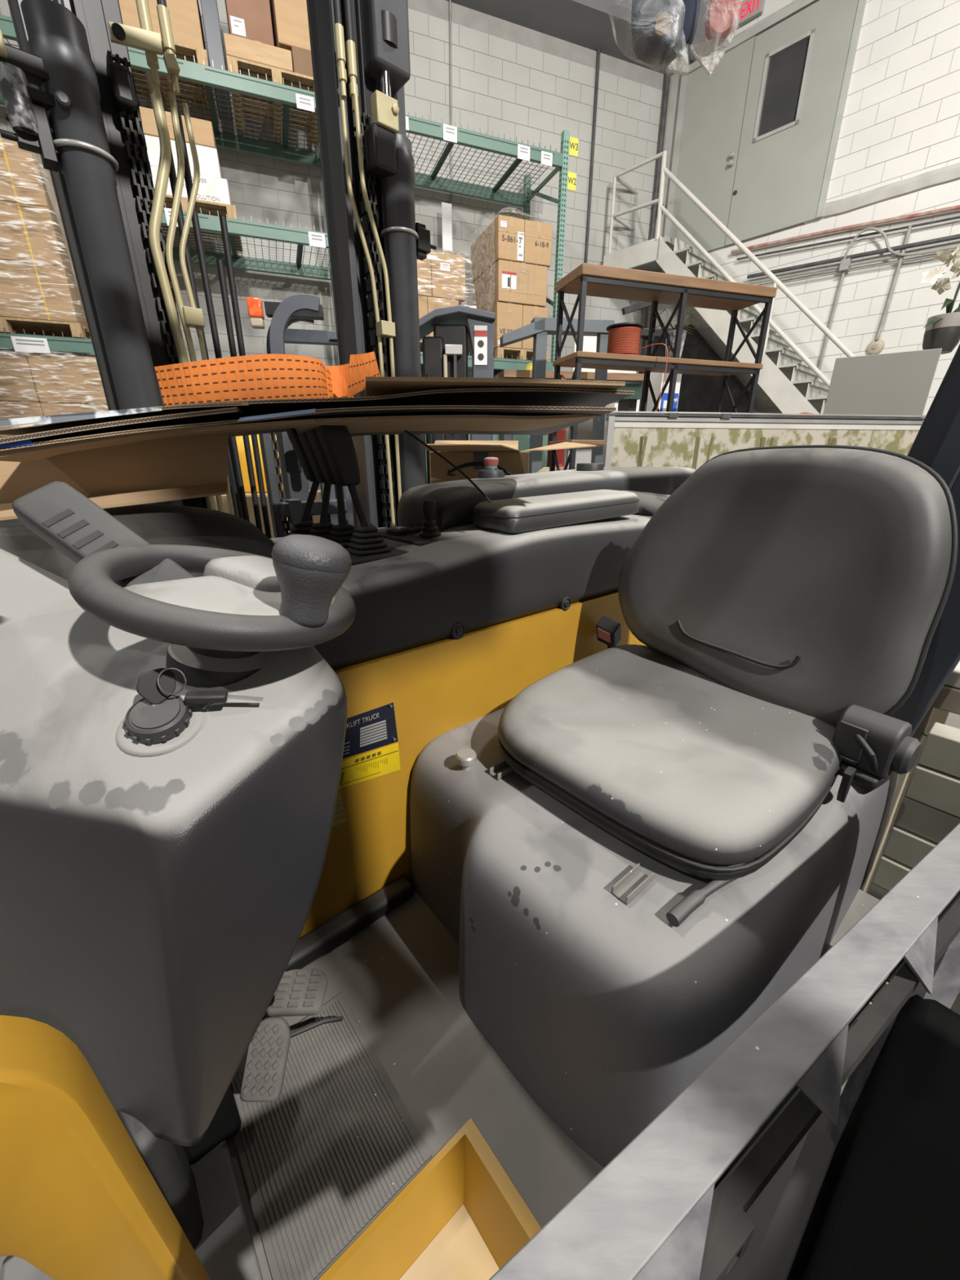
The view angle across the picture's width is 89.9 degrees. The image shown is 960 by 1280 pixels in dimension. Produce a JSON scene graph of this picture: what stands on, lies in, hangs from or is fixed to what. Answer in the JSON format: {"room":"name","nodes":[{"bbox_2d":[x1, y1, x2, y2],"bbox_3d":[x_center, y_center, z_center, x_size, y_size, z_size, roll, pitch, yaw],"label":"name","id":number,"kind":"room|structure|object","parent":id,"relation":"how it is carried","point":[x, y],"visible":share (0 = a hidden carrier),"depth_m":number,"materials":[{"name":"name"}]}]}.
{"room":"warehouse","nodes":[
{"label":"warehouse","id":0,"kind":"room"},
{"bbox_2d":[0,0,665,577],"bbox_3d":[-3.618,-4.702,5.935,14.295,7.600,0.257,-8,22,-20],"label":"wall","id":1,"kind":"structure","parent":0,"point":[513,80],"depth_m":6.47,"materials":[{"name":"brick"}]},
{"bbox_2d":[446,0,707,75],"bbox_3d":[-4.078,-7.657,4.167,15.200,0.820,0.571,-8,22,-20],"label":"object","id":2,"kind":"structure","parent":1,"relation":"attached to","point":[605,25],"depth_m":6.22,"materials":[{"name":"metal"}]},
{"bbox_2d":[584,48,600,262],"bbox_3d":[1.649,-6.397,7.311,0.059,3.800,0.044,-8,22,-20],"label":"conduit","id":3,"kind":"object","parent":1,"relation":"attached to","point":[598,50],"visible":0.65,"depth_m":7.02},
{"bbox_2d":[639,71,671,347],"bbox_3d":[2.752,-6.525,7.677,0.100,3.780,0.080,-8,22,-20],"label":"conduit","id":4,"kind":"object","parent":1,"relation":"attached to","point":[667,77],"visible":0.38,"depth_m":7.34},
{"bbox_2d":[63,577,959,1279],"bbox_3d":[1.640,1.106,1.600,19.664,0.200,14.964,-8,22,-20],"label":"floor","id":5,"kind":"structure","parent":0,"point":[775,1259],"depth_m":1.04,"materials":[{"name":"concrete"}]},
{"bbox_2d":[213,489,331,537],"bbox_3d":[-1.000,-0.044,2.442,0.440,1.357,0.400,7,22,19],"label":"carton","id":6,"kind":"object","parent":5,"relation":"on","point":[316,518],"visible":0.02,"depth_m":2.02,"materials":[{"name":"cardboard"}]},
{"bbox_2d":[235,434,283,492],"bbox_3d":[-1.000,-0.818,2.150,0.252,0.290,0.210,0,21,0],"label":"bin","id":7,"kind":"object","parent":6,"relation":"on","point":[239,439],"visible":0.1,"depth_m":2.06,"materials":[{"name":"plastic"}]},
{"bbox_2d":[0,12,578,377],"bbox_3d":[-2.876,-4.200,5.458,8.310,7.000,1.110,-8,22,-20],"label":"rack","id":8,"kind":"object","parent":5,"relation":"on","point":[192,72],"visible":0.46,"depth_m":5.54,"materials":[{"name":"metal"}]},
{"bbox_2d":[0,316,90,338],"bbox_3d":[-4.747,-3.172,5.004,1.270,0.125,0.940,-8,22,-20],"label":"pallet","id":9,"kind":"object","parent":8,"relation":"on","point":[11,324],"visible":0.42,"depth_m":4.81,"materials":[{"name":"brown wood"}]},
{"bbox_2d":[0,260,88,329],"bbox_3d":[-4.459,-3.490,5.007,0.610,0.460,0.933,-8,22,-20],"label":"carton","id":10,"kind":"object","parent":9,"relation":"on","point":[56,274],"visible":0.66,"depth_m":4.62,"materials":[{"name":"cardboard"}]},
{"bbox_2d":[0,200,75,276],"bbox_3d":[-4.459,-3.921,4.845,0.610,0.450,0.933,-8,22,-20],"label":"carton","id":11,"kind":"object","parent":10,"relation":"on","point":[35,240],"visible":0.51,"depth_m":4.49,"materials":[{"name":"cardboard"}]},
{"bbox_2d":[0,138,62,222],"bbox_3d":[-4.459,-4.344,4.685,0.610,0.445,0.933,-8,22,-20],"label":"carton","id":12,"kind":"object","parent":11,"relation":"on","point":[11,157],"visible":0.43,"depth_m":4.35,"materials":[{"name":"cardboard"}]},
{"bbox_2d":[0,142,84,317],"bbox_3d":[-4.550,-3.732,4.303,1.349,1.395,0.196,-11,23,-27],"label":"film","id":13,"kind":"object","parent":12,"relation":"attached to","point":[15,222],"visible":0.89,"depth_m":4.45,"materials":[{"name":"white"}]},
{"bbox_2d":[131,38,218,124],"bbox_3d":[-3.133,-5.582,4.789,0.850,0.125,0.900,-8,22,-20],"label":"pallet","id":14,"kind":"object","parent":8,"relation":"on","point":[200,55],"visible":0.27,"depth_m":4.87,"materials":[{"name":"brown wood"}]},
{"bbox_2d":[118,0,205,49],"bbox_3d":[-3.086,-5.947,4.641,0.730,0.656,0.752,-8,22,-20],"label":"carton","id":15,"kind":"object","parent":14,"relation":"on","point":[185,18],"visible":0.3,"depth_m":4.42,"materials":[{"name":"cardboard"}]},
{"bbox_2d":[161,194,243,252],"bbox_3d":[-3.132,-4.510,5.206,0.960,0.125,0.880,-8,22,-20],"label":"pallet","id":16,"kind":"object","parent":8,"relation":"on","point":[223,209],"visible":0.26,"depth_m":4.97,"materials":[{"name":"brown wood"}]},
{"bbox_2d":[150,165,231,204],"bbox_3d":[-3.118,-4.665,5.116,0.865,0.220,0.744,-8,22,-20],"label":"carton","id":17,"kind":"object","parent":16,"relation":"on","point":[211,188],"visible":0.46,"depth_m":4.88,"materials":[{"name":"grey"}]},
{"bbox_2d":[144,134,222,178],"bbox_3d":[-3.130,-4.876,5.017,0.790,0.235,0.670,-8,22,-20],"label":"carton","id":18,"kind":"object","parent":17,"relation":"on","point":[208,159],"visible":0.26,"depth_m":4.78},
{"bbox_2d":[138,106,218,157],"bbox_3d":[-3.111,-5.077,4.919,0.750,0.201,0.622,-8,22,-20],"label":"carton","id":19,"kind":"object","parent":18,"relation":"on","point":[202,130],"visible":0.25,"depth_m":4.70,"materials":[{"name":"cardboard"}]},
{"bbox_2d":[200,0,233,122],"bbox_3d":[-2.653,-6.064,4.778,0.140,1.032,0.750,-8,22,-20],"label":"column","id":20,"kind":"structure","parent":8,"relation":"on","point":[209,7],"depth_m":4.56,"materials":[{"name":"metal"}]},
{"bbox_2d":[226,54,319,146],"bbox_3d":[-2.169,-5.715,5.141,0.880,0.125,0.900,-8,22,-20],"label":"pallet","id":21,"kind":"object","parent":8,"relation":"on","point":[289,77],"visible":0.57,"depth_m":5.09,"materials":[{"name":"brown wood"}]},
{"bbox_2d":[223,32,293,94],"bbox_3d":[-2.281,-5.815,4.998,0.600,0.156,0.802,-8,22,-20],"label":"carton","id":22,"kind":"object","parent":21,"relation":"on","point":[256,51],"visible":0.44,"depth_m":4.65,"materials":[{"name":"cardboard"}]},
{"bbox_2d":[224,0,274,45],"bbox_3d":[-2.329,-6.218,4.847,0.390,0.694,0.764,-8,22,-20],"label":"carton","id":23,"kind":"object","parent":22,"relation":"on","point":[251,20],"visible":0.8,"depth_m":4.59,"materials":[{"name":"brown"}]},
{"bbox_2d":[291,45,313,77],"bbox_3d":[-1.865,-5.899,5.151,0.280,0.205,0.780,-8,22,-20],"label":"carton","id":24,"kind":"object","parent":21,"relation":"on","point":[301,58],"visible":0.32,"depth_m":4.79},
{"bbox_2d":[269,0,311,51],"bbox_3d":[-1.920,-6.368,4.963,0.410,0.794,0.760,-8,22,-20],"label":"carton","id":25,"kind":"object","parent":24,"relation":"on","point":[290,22],"visible":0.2,"depth_m":4.70,"materials":[{"name":"cardboard"}]},
{"bbox_2d":[419,340,422,351],"bbox_3d":[-0.813,-3.834,6.445,0.950,0.125,0.950,-8,22,-20],"label":"pallet","id":26,"kind":"object","parent":8,"relation":"on","point":[420,341],"visible":0.02,"depth_m":6.25,"materials":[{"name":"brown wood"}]},
{"bbox_2d":[417,295,428,340],"bbox_3d":[-1.029,-4.084,6.258,0.465,0.466,0.954,-8,22,-20],"label":"carton","id":27,"kind":"object","parent":26,"relation":"on","point":[423,304],"visible":0.03,"depth_m":5.86,"materials":[{"name":"cardboard"}]},
{"bbox_2d":[417,253,431,297],"bbox_3d":[-1.001,-4.523,6.105,0.525,0.456,0.952,-8,22,-20],"label":"carton","id":28,"kind":"object","parent":27,"relation":"on","point":[426,264],"visible":0.09,"depth_m":5.76,"materials":[{"name":"cardboard"}]},
{"bbox_2d":[426,296,458,336],"bbox_3d":[-0.622,-4.140,6.408,0.400,0.466,0.952,-8,22,-20],"label":"carton","id":29,"kind":"object","parent":26,"relation":"on","point":[432,304],"visible":0.23,"depth_m":5.92,"materials":[{"name":"cardboard"}]},
{"bbox_2d":[417,248,476,308],"bbox_3d":[-0.651,-4.393,6.045,1.078,0.785,0.716,-8,22,-20],"label":"film","id":30,"kind":"object","parent":29,"relation":"attached to","point":[432,257],"visible":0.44,"depth_m":5.77,"materials":[{"name":"white"}]},
{"bbox_2d":[431,251,465,305],"bbox_3d":[-0.551,-4.585,6.268,0.430,0.456,0.954,-8,22,-20],"label":"carton","id":31,"kind":"object","parent":29,"relation":"on","point":[437,291],"visible":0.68,"depth_m":5.86,"materials":[{"name":"cardboard"}]},
{"bbox_2d":[425,427,567,484],"bbox_3d":[0.197,-2.256,6.112,2.100,0.900,0.204,-8,22,-20],"label":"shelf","id":32,"kind":"object","parent":8,"relation":"attached to","point":[523,440],"visible":0.02,"depth_m":6.07,"materials":[{"name":"grey"}]},
{"bbox_2d":[493,346,548,370],"bbox_3d":[0.412,-4.003,6.892,0.760,0.125,0.950,-8,22,-20],"label":"pallet","id":33,"kind":"object","parent":8,"relation":"on","point":[498,351],"visible":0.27,"depth_m":6.50,"materials":[{"name":"brown wood"}]},
{"bbox_2d":[484,302,522,349],"bbox_3d":[0.220,-4.272,6.707,0.365,0.501,0.954,-8,22,-20],"label":"carton","id":34,"kind":"object","parent":33,"relation":"on","point":[508,316],"visible":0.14,"depth_m":6.27,"materials":[{"name":"cardboard"}]},
{"bbox_2d":[471,259,547,310],"bbox_3d":[0.380,-4.732,6.588,0.690,0.436,0.974,-8,22,-20],"label":"carton","id":35,"kind":"object","parent":34,"relation":"on","point":[515,282],"visible":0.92,"depth_m":6.20,"materials":[{"name":"cardboard"}]},
{"bbox_2d":[471,214,524,283],"bbox_3d":[0.212,-5.119,6.367,0.353,0.436,0.984,-8,22,-20],"label":"carton","id":36,"kind":"object","parent":35,"relation":"on","point":[507,238],"visible":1,"depth_m":6.00,"materials":[{"name":"cardboard"}]},
{"bbox_2d":[518,268,529,299],"bbox_3d":[0.565,-4.568,6.172,0.146,0.323,0.002,-8,22,-20],"label":"print","id":37,"kind":"object","parent":35,"relation":"attached to","point":[521,268],"depth_m":6.16},
{"bbox_2d":[523,219,552,267],"bbox_3d":[0.561,-5.167,6.494,0.385,0.436,0.984,-8,22,-20],"label":"carton","id":38,"kind":"object","parent":35,"relation":"on","point":[538,238],"visible":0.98,"depth_m":6.07,"materials":[{"name":"cardboard"}]},
{"bbox_2d":[521,304,548,350],"bbox_3d":[0.567,-4.320,6.834,0.370,0.501,0.954,-8,22,-20],"label":"carton","id":39,"kind":"object","parent":33,"relation":"on","point":[529,312],"visible":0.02,"depth_m":6.37,"materials":[{"name":"cardboard"}]},
{"bbox_3d":[-4.615,-2.006,5.511,1.460,0.125,0.920,-8,22,-20],"label":"pallet","id":40,"kind":"object","parent":8,"relation":"on","visible":0},
{"bbox_2d":[0,401,44,438],"bbox_3d":[-4.968,-2.280,5.255,0.700,0.510,0.930,-8,22,-20],"label":"carton","id":41,"kind":"object","parent":40,"relation":"on","point":[36,410],"visible":0.15,"depth_m":4.85,"materials":[{"name":"cardboard"}]},
{"bbox_2d":[0,351,40,403],"bbox_3d":[-4.968,-2.726,5.086,0.700,0.435,0.930,-8,22,-20],"label":"carton","id":42,"kind":"object","parent":41,"relation":"on","point":[15,385],"visible":0.46,"depth_m":4.77,"materials":[{"name":"cardboard"}]},
{"bbox_2d":[0,347,107,417],"bbox_3d":[-4.430,-2.367,4.864,1.513,1.008,0.035,-8,22,-19],"label":"film","id":43,"kind":"object","parent":42,"relation":"attached to","point":[89,397],"visible":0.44,"depth_m":4.81,"materials":[{"name":"white"}]},
{"bbox_2d":[40,402,108,415],"bbox_3d":[-4.284,-2.373,5.501,0.755,0.510,0.935,-8,22,-20],"label":"carton","id":44,"kind":"object","parent":40,"relation":"on","point":[48,408],"visible":0.06,"depth_m":4.97,"materials":[{"name":"cardboard"}]},
{"bbox_2d":[26,353,106,404],"bbox_3d":[-4.285,-2.820,5.335,0.755,0.435,0.930,-8,22,-20],"label":"carton","id":45,"kind":"object","parent":44,"relation":"on","point":[73,368],"visible":0.4,"depth_m":4.90,"materials":[{"name":"cardboard"}]},
{"bbox_2d":[246,293,354,529],"bbox_3d":[-1.163,-1.243,3.917,1.065,2.556,0.416,-4,21,-11],"label":"truck","id":46,"kind":"object","parent":5,"relation":"on","point":[307,308],"visible":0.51,"depth_m":3.35,"materials":[{"name":"grey paint"}]},
{"bbox_2d":[246,297,264,319],"bbox_3d":[-1.528,-2.255,3.274,0.090,0.115,0.080,-4,21,-11],"label":"lamp","id":47,"kind":"object","parent":46,"relation":"on","point":[255,305],"depth_m":3.24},
{"bbox_2d":[418,305,495,484],"bbox_3d":[-0.227,-1.169,3.844,0.650,2.470,0.340,-1,21,-3],"label":"charger","id":48,"kind":"object","parent":5,"relation":"on","point":[445,353],"visible":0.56,"depth_m":3.39,"materials":[{"name":"grey paint"}]},
{"bbox_2d":[418,305,495,339],"bbox_3d":[-0.207,-2.242,3.440,0.610,0.178,0.340,-1,21,-3],"label":"hood","id":49,"kind":"object","parent":48,"relation":"attached to","point":[457,322],"depth_m":3.35,"materials":[{"name":"grey paint"}]},
{"bbox_2d":[0,0,959,1279],"bbox_3d":[0.198,-1.125,0.741,2.806,4.620,2.308,-4,21,-10],"label":"truck","id":50,"kind":"object","parent":5,"relation":"on","point":[542,790],"visible":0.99,"depth_m":0.84,"materials":[{"name":"metal"}]},
{"bbox_2d":[0,432,228,520],"bbox_3d":[-0.687,-0.316,0.896,0.441,0.157,0.088,-15,26,-35],"label":"cardboard tray","id":51,"kind":"object","parent":50,"relation":"on","point":[188,467],"visible":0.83,"depth_m":0.94,"materials":[{"name":"cardboard"}]},
{"bbox_2d":[0,418,317,462],"bbox_3d":[-0.561,-0.372,0.892,0.560,0.079,0.146,-14,25,-32],"label":"cardboard sheet","id":52,"kind":"object","parent":51,"relation":"on","point":[33,453],"visible":0.98,"depth_m":0.85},
{"bbox_2d":[123,694,192,744],"bbox_3d":[-0.361,0.086,0.539,0.065,0.039,0.063,0,21,0],"label":"switch","id":53,"kind":"object","parent":50,"relation":"attached to","point":[170,722],"depth_m":0.53,"materials":[{"name":"plastic"}]},
{"bbox_2d":[0,408,322,451],"bbox_3d":[-0.534,-0.438,1.018,0.733,0.092,0.414,-12,24,-29],"label":"cardboard sheet","id":54,"kind":"object","parent":50,"relation":"on","point":[308,414],"visible":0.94,"depth_m":0.87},
{"bbox_2d":[0,407,253,444],"bbox_3d":[-0.630,-0.410,0.959,0.336,0.085,0.550,-5,21,-12],"label":"cardboard sheet","id":55,"kind":"object","parent":54,"relation":"on","point":[233,413],"visible":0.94,"depth_m":0.82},
{"bbox_2d":[0,401,250,435],"bbox_3d":[-0.629,-0.444,0.977,0.352,0.075,0.584,-5,21,-12],"label":"cardboard sheet","id":56,"kind":"object","parent":55,"relation":"on","point":[25,425],"visible":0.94,"depth_m":0.78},
{"bbox_2d":[154,351,380,406],"bbox_3d":[-0.419,-0.525,0.983,0.408,0.115,0.151,-8,22,-20],"label":"strap","id":57,"kind":"object","parent":56,"relation":"on","point":[257,376],"visible":0.81,"depth_m":0.91,"materials":[{"name":"fabric"}]},
{"bbox_2d":[136,667,262,706],"bbox_3d":[-0.319,0.053,0.552,0.124,0.053,0.027,-5,21,-14],"label":"key","id":58,"kind":"object","parent":50,"relation":"attached to","point":[155,686],"visible":1,"depth_m":0.54,"materials":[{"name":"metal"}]},
{"bbox_2d":[290,413,601,433],"bbox_3d":[-0.089,-0.500,1.123,0.661,0.041,0.300,-3,21,-8],"label":"cardboard sheet","id":59,"kind":"object","parent":50,"relation":"on","point":[443,422],"visible":0.99,"depth_m":1.06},
{"bbox_2d":[315,405,616,436],"bbox_3d":[-0.065,-0.515,1.148,0.639,0.048,0.435,-2,21,-6],"label":"cardboard sheet","id":60,"kind":"object","parent":59,"relation":"on","point":[390,411],"visible":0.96,"depth_m":0.99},
{"bbox_2d":[173,387,635,433],"bbox_3d":[-0.164,-0.527,1.132,0.883,0.081,0.481,-4,21,-9],"label":"cardboard sheet","id":61,"kind":"object","parent":60,"relation":"on","point":[543,397],"visible":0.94,"depth_m":0.99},
{"bbox_2d":[365,376,625,396],"bbox_3d":[-0.004,-0.550,1.098,0.579,0.042,0.372,0,21,0],"label":"cardboard sheet","id":62,"kind":"object","parent":61,"relation":"on","point":[375,386],"visible":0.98,"depth_m":0.96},
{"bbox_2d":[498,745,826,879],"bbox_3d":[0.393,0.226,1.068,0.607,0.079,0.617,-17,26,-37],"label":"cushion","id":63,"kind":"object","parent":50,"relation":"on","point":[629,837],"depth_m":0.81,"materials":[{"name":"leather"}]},
{"bbox_2d":[497,644,842,865],"bbox_3d":[0.393,0.175,1.049,0.612,0.106,0.623,-17,26,-37],"label":"seat cushion","id":64,"kind":"object","parent":50,"relation":"on","point":[686,764],"depth_m":0.90,"materials":[{"name":"leather"}]},
{"bbox_2d":[631,0,741,77],"bbox_3d":[0.334,-1.277,0.747,0.226,0.615,0.074,7,22,17],"label":"plastic bag","id":65,"kind":"object","parent":50,"relation":"hanging from","point":[663,31],"visible":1,"depth_m":0.82,"materials":[{"name":"white"}]},
{"bbox_2d":[423,440,596,484],"bbox_3d":[0.138,-0.302,2.779,0.850,1.600,0.862,-1,21,-4],"label":"box","id":66,"kind":"object","parent":5,"relation":"on","point":[468,456],"visible":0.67,"depth_m":2.31,"materials":[{"name":"cardboard"}]},
{"bbox_2d":[546,374,566,466],"bbox_3d":[0.600,-1.005,3.961,0.140,2.080,0.140,0,21,0],"label":"gas cylinder","id":67,"kind":"object","parent":5,"relation":"on","point":[561,434],"visible":0.18,"depth_m":3.73,"materials":[{"name":"red metal"}]},
{"bbox_2d":[499,316,614,473],"bbox_3d":[0.573,-1.125,3.813,0.855,2.411,0.110,-3,21,-8],"label":"trestle","id":68,"kind":"object","parent":5,"relation":"on","point":[539,328],"visible":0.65,"depth_m":3.42,"materials":[{"name":"paint"}]},
{"bbox_2d":[494,369,644,440],"bbox_3d":[0.718,-1.150,4.274,1.150,2.130,0.350,-4,21,-9],"label":"bench","id":69,"kind":"object","parent":5,"relation":"on","point":[633,381],"visible":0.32,"depth_m":3.82,"materials":[{"name":"brown wood"}]},
{"bbox_2d":[565,335,639,466],"bbox_3d":[1.125,-1.489,4.578,0.660,2.550,0.054,-4,21,-11],"label":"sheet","id":70,"kind":"object","parent":5,"relation":"on","point":[584,429],"visible":0.02,"depth_m":4.35,"materials":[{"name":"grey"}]},
{"bbox_2d":[622,301,672,411],"bbox_3d":[1.624,-1.828,4.875,0.665,2.974,0.155,-4,21,-9],"label":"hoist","id":71,"kind":"object","parent":5,"relation":"on","point":[645,331],"visible":0.13,"depth_m":4.44,"materials":[{"name":"metal"}]},
{"bbox_2d":[548,262,777,471],"bbox_3d":[1.092,-0.916,3.216,1.280,2.440,0.310,-6,22,-16],"label":"shelf unit","id":72,"kind":"object","parent":5,"relation":"on","point":[655,288],"visible":0.48,"depth_m":2.80,"materials":[{"name":"brown wood"}]},
{"bbox_2d":[606,322,667,414],"bbox_3d":[0.873,-1.474,2.836,0.211,0.664,0.354,-11,23,-26],"label":"spool","id":73,"kind":"object","parent":72,"relation":"on","point":[624,338],"visible":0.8,"depth_m":2.73,"materials":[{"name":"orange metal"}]},
{"bbox_2d":[648,302,700,358],"bbox_3d":[1.173,-1.845,2.909,0.270,0.305,0.190,0,21,0],"label":"potted plant","id":74,"kind":"object","parent":72,"relation":"on","point":[672,333],"visible":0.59,"depth_m":2.86,"materials":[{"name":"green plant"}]},
{"bbox_2d":[645,372,681,414],"bbox_3d":[1.382,-1.025,3.958,0.160,2.120,0.204,-5,21,-14],"label":"appliance box","id":75,"kind":"object","parent":5,"relation":"on","point":[656,379],"visible":0.06,"depth_m":3.57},
{"bbox_2d":[659,392,678,412],"bbox_3d":[1.408,-1.669,3.612,0.140,0.330,0.002,-5,21,-14],"label":"print","id":76,"kind":"object","parent":75,"relation":"attached to","point":[664,397],"depth_m":3.57},
{"bbox_2d":[488,822,959,1279],"bbox_3d":[0.391,0.814,0.676,1.182,1.000,0.087,-12,24,-29],"label":"steel beam","id":77,"kind":"structure","parent":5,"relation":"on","point":[652,1212],"depth_m":0.41,"materials":[{"name":"metal"}]},
{"bbox_2d":[603,151,856,413],"bbox_3d":[4.110,-3.716,6.447,1.002,5.394,5.484,-18,27,-39],"label":"staircase","id":78,"kind":"structure","parent":5,"relation":"on","point":[792,385],"depth_m":6.42,"materials":[{"name":"metal"}]},
{"bbox_2d":[653,324,749,415],"bbox_3d":[3.430,-3.405,7.949,0.061,3.150,1.850,-18,27,-39],"label":"board","id":79,"kind":"object","parent":78,"relation":"attached to","point":[697,393],"visible":0.18,"depth_m":7.55,"materials":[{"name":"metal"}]},
{"bbox_2d":[602,410,925,470],"bbox_3d":[1.463,-0.392,2.862,1.768,1.710,0.350,-3,21,-8],"label":"partition","id":80,"kind":"object","parent":5,"relation":"on","point":[631,438],"visible":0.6,"depth_m":2.42,"materials":[{"name":"green glass"}]},
{"bbox_2d":[856,1000,873,1020],"bbox_3d":[1.349,1.121,1.020,0.075,0.082,1.020,-17,26,-37],"label":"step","id":81,"kind":"structure","parent":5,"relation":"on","point":[871,1002],"depth_m":1.30,"materials":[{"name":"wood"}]},
{"bbox_2d":[871,980,889,1000],"bbox_3d":[1.354,1.037,0.992,0.075,0.082,1.020,-17,26,-37],"label":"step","id":82,"kind":"structure","parent":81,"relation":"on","point":[887,981],"depth_m":1.27,"materials":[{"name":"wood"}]},
{"bbox_2d":[888,971,959,1014],"bbox_3d":[1.359,0.953,0.965,0.075,0.082,1.020,-17,26,-37],"label":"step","id":83,"kind":"structure","parent":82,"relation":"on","point":[955,1006],"depth_m":1.15,"materials":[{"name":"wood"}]},
{"bbox_3d":[1.352,0.872,0.928,0.075,0.082,1.020,-17,26,-37],"label":"plank","id":84,"kind":"object","parent":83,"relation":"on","visible":0},
{"bbox_2d":[867,882,888,899],"bbox_3d":[1.356,0.788,0.900,0.075,0.082,1.020,-17,26,-37],"label":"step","id":85,"kind":"structure","parent":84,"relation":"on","point":[875,891],"depth_m":1.22,"materials":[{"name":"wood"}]},
{"bbox_2d":[871,853,912,890],"bbox_3d":[1.349,0.707,0.864,0.075,0.082,1.020,-17,26,-37],"label":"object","id":86,"kind":"object","parent":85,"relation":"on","point":[889,872],"visible":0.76,"depth_m":1.19,"materials":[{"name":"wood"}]},
{"bbox_2d":[882,823,937,867],"bbox_3d":[1.354,0.623,0.836,0.075,0.082,1.020,-17,26,-37],"label":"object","id":87,"kind":"object","parent":86,"relation":"on","point":[907,847],"visible":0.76,"depth_m":1.15,"materials":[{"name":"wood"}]},
{"bbox_2d":[893,795,959,843],"bbox_3d":[1.359,0.539,0.808,0.075,0.082,1.020,-17,26,-37],"label":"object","id":88,"kind":"object","parent":87,"relation":"on","point":[929,822],"visible":0.76,"depth_m":1.12,"materials":[{"name":"wood"}]},
{"bbox_2d":[904,763,959,817],"bbox_3d":[1.352,0.458,0.772,0.075,0.082,1.020,-17,26,-37],"label":"plank","id":89,"kind":"object","parent":88,"relation":"on","point":[931,787],"visible":0.76,"depth_m":1.08,"materials":[{"name":"wood"}]},
{"bbox_2d":[917,722,959,777],"bbox_3d":[1.356,0.374,0.744,0.075,0.082,1.020,-17,26,-37],"label":"plank","id":90,"kind":"object","parent":89,"relation":"on","point":[940,751],"visible":1,"depth_m":1.07,"materials":[{"name":"wood"}]},
{"bbox_2d":[786,994,959,1279],"bbox_3d":[0.640,1.071,0.420,1.100,0.700,0.700,-17,26,-37],"label":"office chair","id":91,"kind":"object","parent":5,"relation":"on","point":[887,1205],"visible":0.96,"depth_m":0.69,"materials":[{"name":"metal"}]},
{"bbox_2d":[823,348,942,417],"bbox_3d":[2.459,-0.741,3.284,0.480,2.065,0.400,15,25,34],"label":"panel","id":92,"kind":"object","parent":5,"relation":"on","point":[892,384],"visible":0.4,"depth_m":2.81,"materials":[{"name":"metal"}]},
{"bbox_2d":[920,245,959,354],"bbox_3d":[2.600,-1.889,2.648,0.348,0.533,0.227,0,21,0],"label":"orchid","id":93,"kind":"object","parent":92,"relation":"on","point":[942,331],"visible":0.98,"depth_m":2.66,"materials":[{"name":"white plant"}]},
{"bbox_2d":[860,661,959,892],"bbox_3d":[1.805,0.567,1.320,0.905,1.005,1.065,-17,26,-37],"label":"marble table","id":94,"kind":"object","parent":5,"relation":"on","point":[948,700],"visible":0.23,"depth_m":1.32,"materials":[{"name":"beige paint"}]},
{"bbox_2d":[646,0,959,415],"bbox_3d":[8.253,-3.469,2.672,0.258,7.600,16.000,-18,27,-39],"label":"wall","id":95,"kind":"structure","parent":0,"point":[901,118],"depth_m":5.80,"materials":[{"name":"brick"}]},
{"bbox_2d":[738,0,764,26],"bbox_3d":[3.519,-8.183,6.222,0.069,0.210,0.280,-18,27,-39],"label":"exit sign","id":96,"kind":"object","parent":95,"relation":"attached to","point":[750,10],"visible":1,"depth_m":6.22,"materials":[{"name":"red"}]},
{"bbox_2d":[663,0,866,252],"bbox_3d":[3.669,-6.844,6.570,0.125,2.320,2.220,-18,27,-39],"label":"door","id":97,"kind":"structure","parent":95,"relation":"in","point":[756,140],"depth_m":6.41,"materials":[{"name":"grey metal"}]},
{"bbox_2d":[730,204,959,253],"bbox_3d":[5.469,-4.748,5.196,0.046,0.454,5.403,-18,27,-39],"label":"pipe","id":98,"kind":"object","parent":95,"relation":"attached to","point":[957,206],"visible":0.96,"depth_m":5.97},
{"bbox_2d":[737,215,959,260],"bbox_3d":[5.503,-4.637,5.199,0.030,0.428,5.302,-18,27,-39],"label":"conduit","id":99,"kind":"object","parent":95,"relation":"attached to","point":[958,216],"visible":0.98,"depth_m":6.02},
{"bbox_2d":[746,243,959,284],"bbox_3d":[5.569,-4.358,5.225,0.034,0.292,5.102,-18,27,-39],"label":"conduit","id":100,"kind":"object","parent":95,"relation":"attached to","point":[892,256],"visible":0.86,"depth_m":6.21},
{"bbox_2d":[746,233,959,278],"bbox_3d":[5.555,-4.423,5.186,0.050,0.318,5.102,-18,27,-39],"label":"conduit","id":101,"kind":"object","parent":95,"relation":"attached to","point":[955,237],"visible":0.98,"depth_m":5.97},
{"bbox_2d":[843,226,959,259],"bbox_3d":[4.986,-4.739,5.693,0.049,0.427,1.134,-18,27,-39],"label":"cable loop","id":102,"kind":"object","parent":101,"relation":"attached to","point":[874,228],"visible":1,"depth_m":5.77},
{"bbox_2d":[768,251,953,285],"bbox_3d":[5.670,-4.258,5.143,0.027,0.252,4.801,-18,27,-39],"label":"conduit","id":103,"kind":"object","parent":95,"relation":"attached to","point":[932,255],"visible":0.84,"depth_m":6.03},
{"bbox_2d":[804,162,959,224],"bbox_3d":[6.270,-4.806,4.291,0.055,0.176,5.900,-18,27,-39],"label":"trim","id":104,"kind":"structure","parent":95,"relation":"attached to","point":[949,173],"depth_m":5.70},
{"bbox_2d":[875,225,911,340],"bbox_3d":[5.038,-4.328,5.867,0.040,1.152,0.088,-18,27,-39],"label":"conduit","id":105,"kind":"object","parent":95,"relation":"attached to","point":[908,231],"visible":1,"depth_m":5.86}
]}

